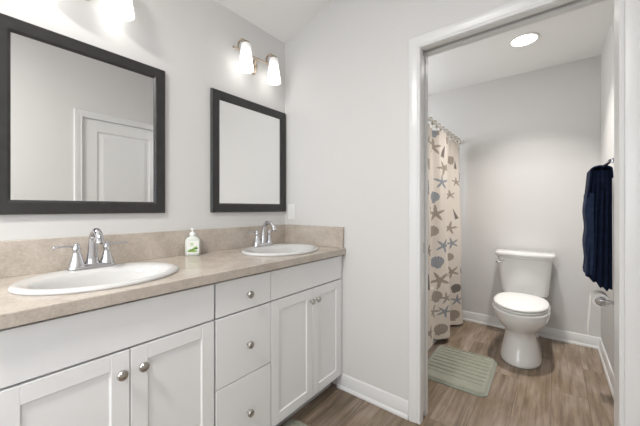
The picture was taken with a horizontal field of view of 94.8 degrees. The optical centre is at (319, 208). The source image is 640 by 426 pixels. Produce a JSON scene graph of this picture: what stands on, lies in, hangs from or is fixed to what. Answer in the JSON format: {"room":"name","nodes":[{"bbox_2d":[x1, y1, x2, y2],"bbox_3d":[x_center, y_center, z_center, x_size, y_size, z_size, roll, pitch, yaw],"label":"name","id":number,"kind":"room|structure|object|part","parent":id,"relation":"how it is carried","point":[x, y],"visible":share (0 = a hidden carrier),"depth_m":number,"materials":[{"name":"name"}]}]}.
{"room":"bathroom","nodes":[
{"label":"bathroom","id":0,"kind":"room"},
{"bbox_2d":[0,0,284,240],"bbox_3d":[-1.560,-0.045,0.731,0.120,2.440,4.000,0,0,39],"label":"wall","id":1,"kind":"structure","parent":0,"point":[192,41],"depth_m":1.61,"materials":[{"name":"paint"}]},
{"bbox_2d":[0,13,164,214],"bbox_3d":[-1.011,-0.350,1.308,0.019,0.746,0.618,0,0,39],"label":"framed mirror","id":2,"kind":"object","parent":1,"relation":"attached to","point":[82,125],"visible":1,"depth_m":1.25,"materials":[{"name":"black mirror"}]},
{"bbox_2d":[87,0,134,20],"bbox_3d":[-0.985,-0.981,1.250,0.132,0.203,0.376,0,0,39],"label":"vanity light","id":3,"kind":"object","parent":1,"relation":"attached to","point":[120,9],"visible":1,"depth_m":1.33,"materials":[{"name":"white glass"}]},
{"bbox_3d":[-0.897,-0.962,1.331,0.097,0.165,0.097,0,0,39],"label":"lamp shade","id":4,"kind":"part","parent":3,"relation":"part of","materials":[{"name":"white glass"}]},
{"bbox_2d":[0,224,284,277],"bbox_3d":[-0.748,0.189,1.639,0.018,0.136,1.563,0,0,39],"label":"backsplash","id":5,"kind":"structure","parent":1,"relation":"attached to","point":[28,256],"depth_m":1.40,"materials":[{"name":"beige stone"}]},
{"bbox_2d":[210,88,285,211],"bbox_3d":[-0.459,-0.350,2.001,0.019,0.746,0.618,0,0,39],"label":"framed mirror","id":6,"kind":"object","parent":1,"relation":"attached to","point":[248,138],"visible":1,"depth_m":1.95,"materials":[{"name":"black mirror"}]},
{"bbox_2d":[220,100,279,203],"bbox_3d":[-0.463,-0.350,2.004,0.010,0.642,0.514,0,0,39],"label":"mirror glass","id":7,"kind":"object","parent":6,"relation":"attached to","point":[249,135],"depth_m":1.97,"materials":[{"name":"silver metal"}]},
{"bbox_2d":[232,38,280,84],"bbox_3d":[-0.410,-0.981,1.972,0.132,0.203,0.376,0,0,39],"label":"vanity light","id":8,"kind":"object","parent":1,"relation":"attached to","point":[247,65],"visible":1,"depth_m":1.91,"materials":[{"name":"white glass"}]},
{"bbox_3d":[-0.480,-1.048,1.870,0.073,0.070,0.063,0,0,39],"label":"arm","id":9,"kind":"part","parent":8,"relation":"part of","materials":[{"name":"silver metal"}]},
{"bbox_3d":[-0.470,-0.962,1.868,0.097,0.165,0.097,0,0,39],"label":"lamp shade","id":10,"kind":"part","parent":8,"relation":"part of","materials":[{"name":"white glass"}]},
{"bbox_3d":[-0.442,-0.967,1.997,0.051,0.100,0.072,0,0,39],"label":"plate","id":11,"kind":"part","parent":8,"relation":"part of","materials":[{"name":"silver metal"}]},
{"bbox_3d":[-0.333,-1.048,2.055,0.073,0.070,0.063,0,0,39],"label":"arm","id":12,"kind":"part","parent":8,"relation":"part of","materials":[{"name":"silver metal"}]},
{"bbox_3d":[-0.323,-0.962,2.053,0.097,0.165,0.097,0,0,39],"label":"lamp shade","id":13,"kind":"part","parent":8,"relation":"part of","materials":[{"name":"white glass"}]},
{"bbox_2d":[214,0,331,42],"bbox_3d":[-0.729,-1.603,0.136,2.162,0.749,4.105,0,0,39],"label":"ceiling","id":14,"kind":"structure","parent":0,"point":[281,19],"depth_m":1.99,"materials":[{"name":"white paint"}]},
{"bbox_2d":[285,0,514,400],"bbox_3d":[0.470,-0.333,1.738,2.042,3.017,0.105,0,0,39],"label":"wall","id":15,"kind":"structure","parent":0,"point":[346,69],"depth_m":1.82,"materials":[{"name":"paint"}]},
{"bbox_2d":[288,204,294,219],"bbox_3d":[-0.214,0.025,2.209,0.074,0.116,0.008,0,0,39],"label":"outlet plate","id":16,"kind":"object","parent":15,"relation":"attached to","point":[291,207],"visible":1,"depth_m":2.20,"materials":[{"name":"white plastic"}]},
{"bbox_2d":[337,373,407,419],"bbox_3d":[0.305,1.127,1.789,0.481,0.095,0.021,0,0,39],"label":"baseboard","id":17,"kind":"structure","parent":15,"relation":"attached to","point":[396,405],"depth_m":1.77,"materials":[{"name":"white paint"}]},
{"bbox_2d":[423,56,424,411],"bbox_3d":[0.315,0.142,1.861,0.686,1.995,0.028,0,0,39],"label":"door","id":18,"kind":"structure","parent":15,"relation":"in","point":[423,56],"depth_m":1.64,"materials":[{"name":"white paint"}]},
{"bbox_2d":[423,0,580,52],"bbox_3d":[0.875,-0.889,1.415,0.782,0.008,0.038,0,0,39],"label":"trim","id":19,"kind":"structure","parent":15,"relation":"attached to","point":[575,0],"depth_m":1.41,"materials":[{"name":"grey paint"}]},
{"bbox_2d":[428,0,604,56],"bbox_3d":[0.921,0.117,1.458,0.894,2.115,0.018,0,0,39],"label":"trim","id":20,"kind":"structure","parent":15,"relation":"attached to","point":[602,0],"depth_m":1.41,"materials":[{"name":"white paint"}]},
{"bbox_2d":[408,0,639,425],"bbox_3d":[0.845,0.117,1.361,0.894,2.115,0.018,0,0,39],"label":"trim","id":21,"kind":"structure","parent":15,"relation":"attached to","point":[629,10],"depth_m":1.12,"materials":[{"name":"white paint"}]},
{"bbox_2d":[280,320,613,425],"bbox_3d":[-0.167,1.225,0.836,2.170,0.100,5.900,0,0,39],"label":"floor","id":22,"kind":"structure","parent":0,"point":[570,387],"depth_m":1.82,"materials":[{"name":"brown wood"}]},
{"bbox_2d":[0,283,213,425],"bbox_3d":[-0.815,0.737,1.113,0.562,0.876,0.612,0,0,39],"label":"base cabinet","id":23,"kind":"object","parent":22,"relation":"on","point":[149,361],"visible":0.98,"depth_m":0.93,"materials":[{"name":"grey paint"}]},
{"bbox_3d":[-0.721,0.768,0.845,0.018,0.620,0.303,0,0,39],"label":"door","id":24,"kind":"part","parent":23,"relation":"part of","materials":[{"name":"white paint"}]},
{"bbox_3d":[-0.721,0.768,0.845,0.013,0.518,0.201,0,0,39],"label":"door panel","id":25,"kind":"part","parent":23,"relation":"part of","materials":[{"name":"white paint"}]},
{"bbox_3d":[-0.624,0.525,0.927,0.031,0.032,0.032,0,0,39],"label":"knob","id":26,"kind":"part","parent":23,"relation":"part of","materials":[{"name":"silver metal"}]},
{"bbox_3d":[-0.585,0.524,0.976,0.031,0.032,0.032,0,0,39],"label":"knob","id":27,"kind":"part","parent":23,"relation":"part of","materials":[{"name":"silver metal"}]},
{"bbox_3d":[-0.531,0.768,1.083,0.018,0.620,0.301,0,0,39],"label":"door","id":28,"kind":"part","parent":23,"relation":"part of","materials":[{"name":"white paint"}]},
{"bbox_3d":[-0.531,0.768,1.084,0.013,0.518,0.199,0,0,39],"label":"door panel","id":29,"kind":"part","parent":23,"relation":"part of","materials":[{"name":"white paint"}]},
{"bbox_2d":[212,271,270,425],"bbox_3d":[-0.529,0.737,1.472,0.562,0.876,0.304,0,0,39],"label":"base cabinet","id":30,"kind":"object","parent":22,"relation":"on","point":[242,306],"visible":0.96,"depth_m":1.30,"materials":[{"name":"grey paint"}]},
{"bbox_3d":[-0.340,0.379,1.324,0.018,0.144,0.296,0,0,39],"label":"drawer","id":31,"kind":"part","parent":30,"relation":"part of","materials":[{"name":"white paint"}]},
{"bbox_3d":[-0.340,0.603,1.324,0.018,0.290,0.296,0,0,39],"label":"drawer","id":32,"kind":"part","parent":30,"relation":"part of","materials":[{"name":"white paint"}]},
{"bbox_3d":[-0.340,0.915,1.324,0.018,0.326,0.296,0,0,39],"label":"drawer","id":33,"kind":"part","parent":30,"relation":"part of","materials":[{"name":"white paint"}]},
{"bbox_3d":[-0.313,0.385,1.318,0.031,0.032,0.032,0,0,39],"label":"knob","id":34,"kind":"part","parent":30,"relation":"part of","materials":[{"name":"silver metal"}]},
{"bbox_3d":[-0.313,0.610,1.318,0.031,0.032,0.032,0,0,39],"label":"knob","id":35,"kind":"part","parent":30,"relation":"part of","materials":[{"name":"silver metal"}]},
{"bbox_3d":[-0.313,0.915,1.318,0.031,0.032,0.032,0,0,39],"label":"knob","id":36,"kind":"part","parent":30,"relation":"part of","materials":[{"name":"silver metal"}]},
{"bbox_2d":[282,419,306,425],"bbox_3d":[-0.151,1.163,1.290,0.435,0.022,0.570,0,0,37],"label":"bath mat","id":37,"kind":"object","parent":22,"relation":"on","point":[293,422],"visible":1,"depth_m":1.58,"materials":[{"name":"beige fabric"}]},
{"bbox_2d":[269,255,341,425],"bbox_3d":[-0.240,0.737,1.836,0.562,0.876,0.622,0,0,39],"label":"base cabinet","id":38,"kind":"object","parent":22,"relation":"on","point":[306,301],"visible":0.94,"depth_m":1.63,"materials":[{"name":"grey paint"}]},
{"bbox_2d":[0,224,345,328],"bbox_3d":[-0.536,0.208,1.470,0.559,0.174,1.563,0,0,39],"label":"countertop","id":39,"kind":"structure","parent":38,"relation":"on","point":[220,258],"depth_m":1.26,"materials":[{"name":"beige stone"}]},
{"bbox_2d":[51,228,127,269],"bbox_3d":[-0.940,0.160,1.214,0.195,0.162,0.180,0,0,-9],"label":"sink faucet","id":40,"kind":"object","parent":39,"relation":"on","point":[76,262],"visible":1,"depth_m":1.20,"materials":[{"name":"silver metal"}]},
{"bbox_3d":[-0.996,0.151,1.146,0.022,0.014,0.077,0,0,37],"label":"lever","id":41,"kind":"part","parent":40,"relation":"part of","materials":[{"name":"silver metal"}]},
{"bbox_3d":[-0.974,0.185,1.176,0.054,0.095,0.054,0,0,39],"label":"handle","id":42,"kind":"part","parent":40,"relation":"part of","materials":[{"name":"silver metal"}]},
{"bbox_3d":[-0.942,0.233,1.216,0.058,0.016,0.162,0,0,39],"label":"plate","id":43,"kind":"part","parent":40,"relation":"part of","materials":[{"name":"silver metal"}]},
{"bbox_3d":[-0.906,0.155,1.187,0.147,0.153,0.052,0,0,39],"label":"spout","id":44,"kind":"part","parent":40,"relation":"part of","materials":[{"name":"silver metal"}]},
{"bbox_3d":[-0.910,0.185,1.255,0.054,0.095,0.054,0,0,39],"label":"handle","id":45,"kind":"part","parent":40,"relation":"part of","materials":[{"name":"silver metal"}]},
{"bbox_3d":[-0.886,0.151,1.284,0.022,0.014,0.077,0,0,40],"label":"lever","id":46,"kind":"part","parent":40,"relation":"part of","materials":[{"name":"silver metal"}]},
{"bbox_2d":[7,262,178,295],"bbox_3d":[-0.803,0.322,1.101,0.430,0.162,0.508,0,0,39],"label":"oval sink","id":47,"kind":"object","parent":39,"relation":"in","point":[118,275],"visible":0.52,"depth_m":1.11,"materials":[{"name":"white ceramic"}]},
{"bbox_2d":[185,228,199,255],"bbox_3d":[-0.694,0.181,1.605,0.077,0.150,0.060,0,0,-23],"label":"soap bottle","id":48,"kind":"object","parent":39,"relation":"on","point":[192,243],"visible":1,"depth_m":1.59,"materials":[{"name":"white plastic"}]},
{"bbox_2d":[187,243,197,251],"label":"print","id":49,"kind":"object","parent":48,"relation":"attached to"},
{"bbox_2d":[247,221,277,246],"bbox_3d":[-0.371,0.160,1.928,0.195,0.162,0.180,0,0,-9],"label":"sink faucet","id":50,"kind":"object","parent":39,"relation":"on","point":[263,240],"visible":1,"depth_m":1.91,"materials":[{"name":"silver metal"}]},
{"bbox_3d":[-0.405,0.185,1.891,0.054,0.095,0.054,0,0,39],"label":"handle","id":51,"kind":"part","parent":50,"relation":"part of","materials":[{"name":"silver metal"}]},
{"bbox_3d":[-0.373,0.233,1.930,0.058,0.016,0.162,0,0,39],"label":"plate","id":52,"kind":"part","parent":50,"relation":"part of","materials":[{"name":"silver metal"}]},
{"bbox_3d":[-0.337,0.155,1.901,0.147,0.153,0.052,0,0,39],"label":"spout","id":53,"kind":"part","parent":50,"relation":"part of","materials":[{"name":"silver metal"}]},
{"bbox_3d":[-0.341,0.185,1.970,0.054,0.095,0.054,0,0,39],"label":"handle","id":54,"kind":"part","parent":50,"relation":"part of","materials":[{"name":"silver metal"}]},
{"bbox_2d":[241,243,318,255],"bbox_3d":[-0.238,0.322,1.810,0.430,0.162,0.508,0,0,39],"label":"oval sink","id":55,"kind":"object","parent":39,"relation":"in","point":[285,249],"visible":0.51,"depth_m":1.88,"materials":[{"name":"white ceramic"}]},
{"bbox_3d":[-0.146,0.768,1.567,0.018,0.620,0.315,0,0,39],"label":"door","id":56,"kind":"part","parent":38,"relation":"part of","materials":[{"name":"white paint"}]},
{"bbox_3d":[-0.146,0.768,1.567,0.013,0.518,0.213,0,0,39],"label":"door panel","id":57,"kind":"part","parent":38,"relation":"part of","materials":[{"name":"white paint"}]},
{"bbox_3d":[0.041,0.768,1.802,0.018,0.620,0.280,0,0,39],"label":"door","id":58,"kind":"part","parent":38,"relation":"part of","materials":[{"name":"white paint"}]},
{"bbox_3d":[0.041,0.768,1.802,0.013,0.518,0.178,0,0,39],"label":"door panel","id":59,"kind":"part","parent":38,"relation":"part of","materials":[{"name":"white paint"}]},
{"bbox_2d":[428,345,496,396],"bbox_3d":[1.025,1.163,2.168,0.435,0.022,0.570,0,0,37],"label":"bath mat","id":60,"kind":"object","parent":22,"relation":"on","point":[469,372],"visible":0.98,"depth_m":2.10,"materials":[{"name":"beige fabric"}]},
{"bbox_2d":[493,249,555,368],"bbox_3d":[1.672,0.782,2.435,0.442,0.786,0.816,0,0,39],"label":"toilet","id":61,"kind":"object","parent":22,"relation":"on","point":[523,310],"visible":1,"depth_m":2.31,"materials":[{"name":"white ceramic"}]},
{"bbox_3d":[1.576,0.756,2.314,0.362,0.018,0.505,0,0,39],"label":"seat","id":62,"kind":"part","parent":61,"relation":"part of","materials":[{"name":"white plastic"}]},
{"bbox_3d":[1.583,0.742,2.323,0.360,0.046,0.524,0,0,39],"label":"lid","id":63,"kind":"part","parent":61,"relation":"part of","materials":[{"name":"white plastic"}]},
{"bbox_3d":[1.643,0.971,2.398,0.374,0.409,0.722,0,0,39],"label":"bowl","id":64,"kind":"part","parent":61,"relation":"part of","materials":[{"name":"white ceramic"}]},
{"bbox_3d":[1.844,0.418,2.651,0.442,0.058,0.262,0,0,39],"label":"tank lid","id":65,"kind":"part","parent":61,"relation":"part of","materials":[{"name":"white ceramic"}]},
{"bbox_3d":[1.851,0.609,2.660,0.398,0.323,0.217,0,0,39],"label":"tank","id":66,"kind":"part","parent":61,"relation":"part of","materials":[{"name":"white ceramic"}]},
{"bbox_2d":[428,55,600,337],"bbox_3d":[1.632,-0.105,3.103,2.162,2.560,0.120,0,0,39],"label":"wall","id":67,"kind":"structure","parent":0,"point":[532,139],"depth_m":2.75,"materials":[{"name":"paint"}]},
{"bbox_2d":[428,117,462,143],"bbox_3d":[0.976,-0.710,2.475,0.056,0.056,1.677,0,0,39],"label":"curtain rod","id":68,"kind":"object","parent":67,"relation":"attached to","point":[429,119],"visible":0.4,"depth_m":2.66,"materials":[{"name":"silver metal"}]},
{"label":"curtain ring","id":69,"kind":"object","parent":68,"relation":"hanging from","visible":0},
{"bbox_2d":[428,124,462,346],"bbox_3d":[1.063,0.244,2.570,0.106,1.819,1.305,0,0,39],"label":"shower curtain","id":70,"kind":"object","parent":69,"relation":"hanging from","point":[444,212],"visible":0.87,"depth_m":2.55,"materials":[{"name":"beige fabric"}]},
{"bbox_2d":[462,310,599,348],"bbox_3d":[1.588,1.127,3.047,1.922,0.095,0.021,0,0,39],"label":"baseboard","id":71,"kind":"structure","parent":67,"relation":"attached to","point":[589,341],"depth_m":2.64,"materials":[{"name":"white paint"}]},
{"bbox_2d":[428,0,613,94],"bbox_3d":[1.025,-1.335,2.436,2.042,0.100,1.679,0,0,39],"label":"ceiling","id":72,"kind":"structure","parent":0,"point":[581,33],"depth_m":2.42,"materials":[{"name":"white paint"}]},
{"bbox_2d":[509,32,539,47],"bbox_3d":[1.556,-1.282,2.242,0.196,0.007,0.196,0,0,39],"label":"recessed light","id":73,"kind":"object","parent":72,"relation":"in","point":[525,39],"visible":1,"depth_m":2.23,"materials":[{"name":"white plastic"}]},
{"bbox_2d":[512,34,536,45],"bbox_3d":[1.556,-1.284,2.242,0.160,0.003,0.160,0,0,39],"label":"diffuser","id":74,"kind":"object","parent":73,"relation":"attached to","point":[524,39],"depth_m":2.23,"materials":[{"name":"white"}]},
{"bbox_2d":[601,13,613,372],"bbox_3d":[0.593,-0.355,0.157,0.120,3.060,5.784,0,0,39],"label":"wall","id":75,"kind":"structure","parent":0,"point":[607,54],"depth_m":2.11,"materials":[{"name":"paint"}]},
{"bbox_2d":[595,297,613,305],"bbox_3d":[1.751,0.568,1.816,0.088,0.065,0.213,0,0,13],"label":"paper holder","id":76,"kind":"object","parent":75,"relation":"attached to","point":[600,301],"visible":0.73,"depth_m":1.80,"materials":[{"name":"silver metal"}]},
{"bbox_2d":[587,290,609,333],"bbox_3d":[1.766,0.667,1.866,0.101,0.279,0.100,0,0,39],"label":"toilet paper roll","id":77,"kind":"object","parent":76,"relation":"hanging from","point":[594,294],"visible":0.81,"depth_m":1.85,"materials":[{"name":"white paper"}]},
{"bbox_3d":[1.754,0.572,1.839,0.056,0.056,0.177,0,0,39],"label":"arm","id":78,"kind":"part","parent":76,"relation":"part of","materials":[{"name":"silver metal"}]},
{"bbox_3d":[1.736,0.560,1.750,0.074,0.050,0.050,0,0,39],"label":"wall post","id":79,"kind":"part","parent":76,"relation":"part of","materials":[{"name":"silver metal"}]},
{"bbox_2d":[598,338,613,399],"bbox_3d":[1.816,1.127,1.807,0.021,0.095,1.679,0,0,39],"label":"baseboard","id":80,"kind":"structure","parent":75,"relation":"attached to","point":[607,367],"depth_m":2.08,"materials":[{"name":"white paint"}]},
{"bbox_2d":[598,158,613,169],"bbox_3d":[1.718,-0.245,1.738,0.088,0.052,0.712,0,0,39],"label":"towel bar","id":81,"kind":"object","parent":75,"relation":"attached to","point":[609,161],"visible":0.14,"depth_m":1.58,"materials":[{"name":"silver metal"}]},
{"bbox_2d":[582,165,613,290],"bbox_3d":[1.783,0.116,1.895,0.126,0.764,0.273,0,0,39],"label":"bath towel","id":82,"kind":"object","parent":81,"relation":"hanging from","point":[597,201],"visible":1,"depth_m":1.80,"materials":[{"name":"blue fabric"}]}
]}

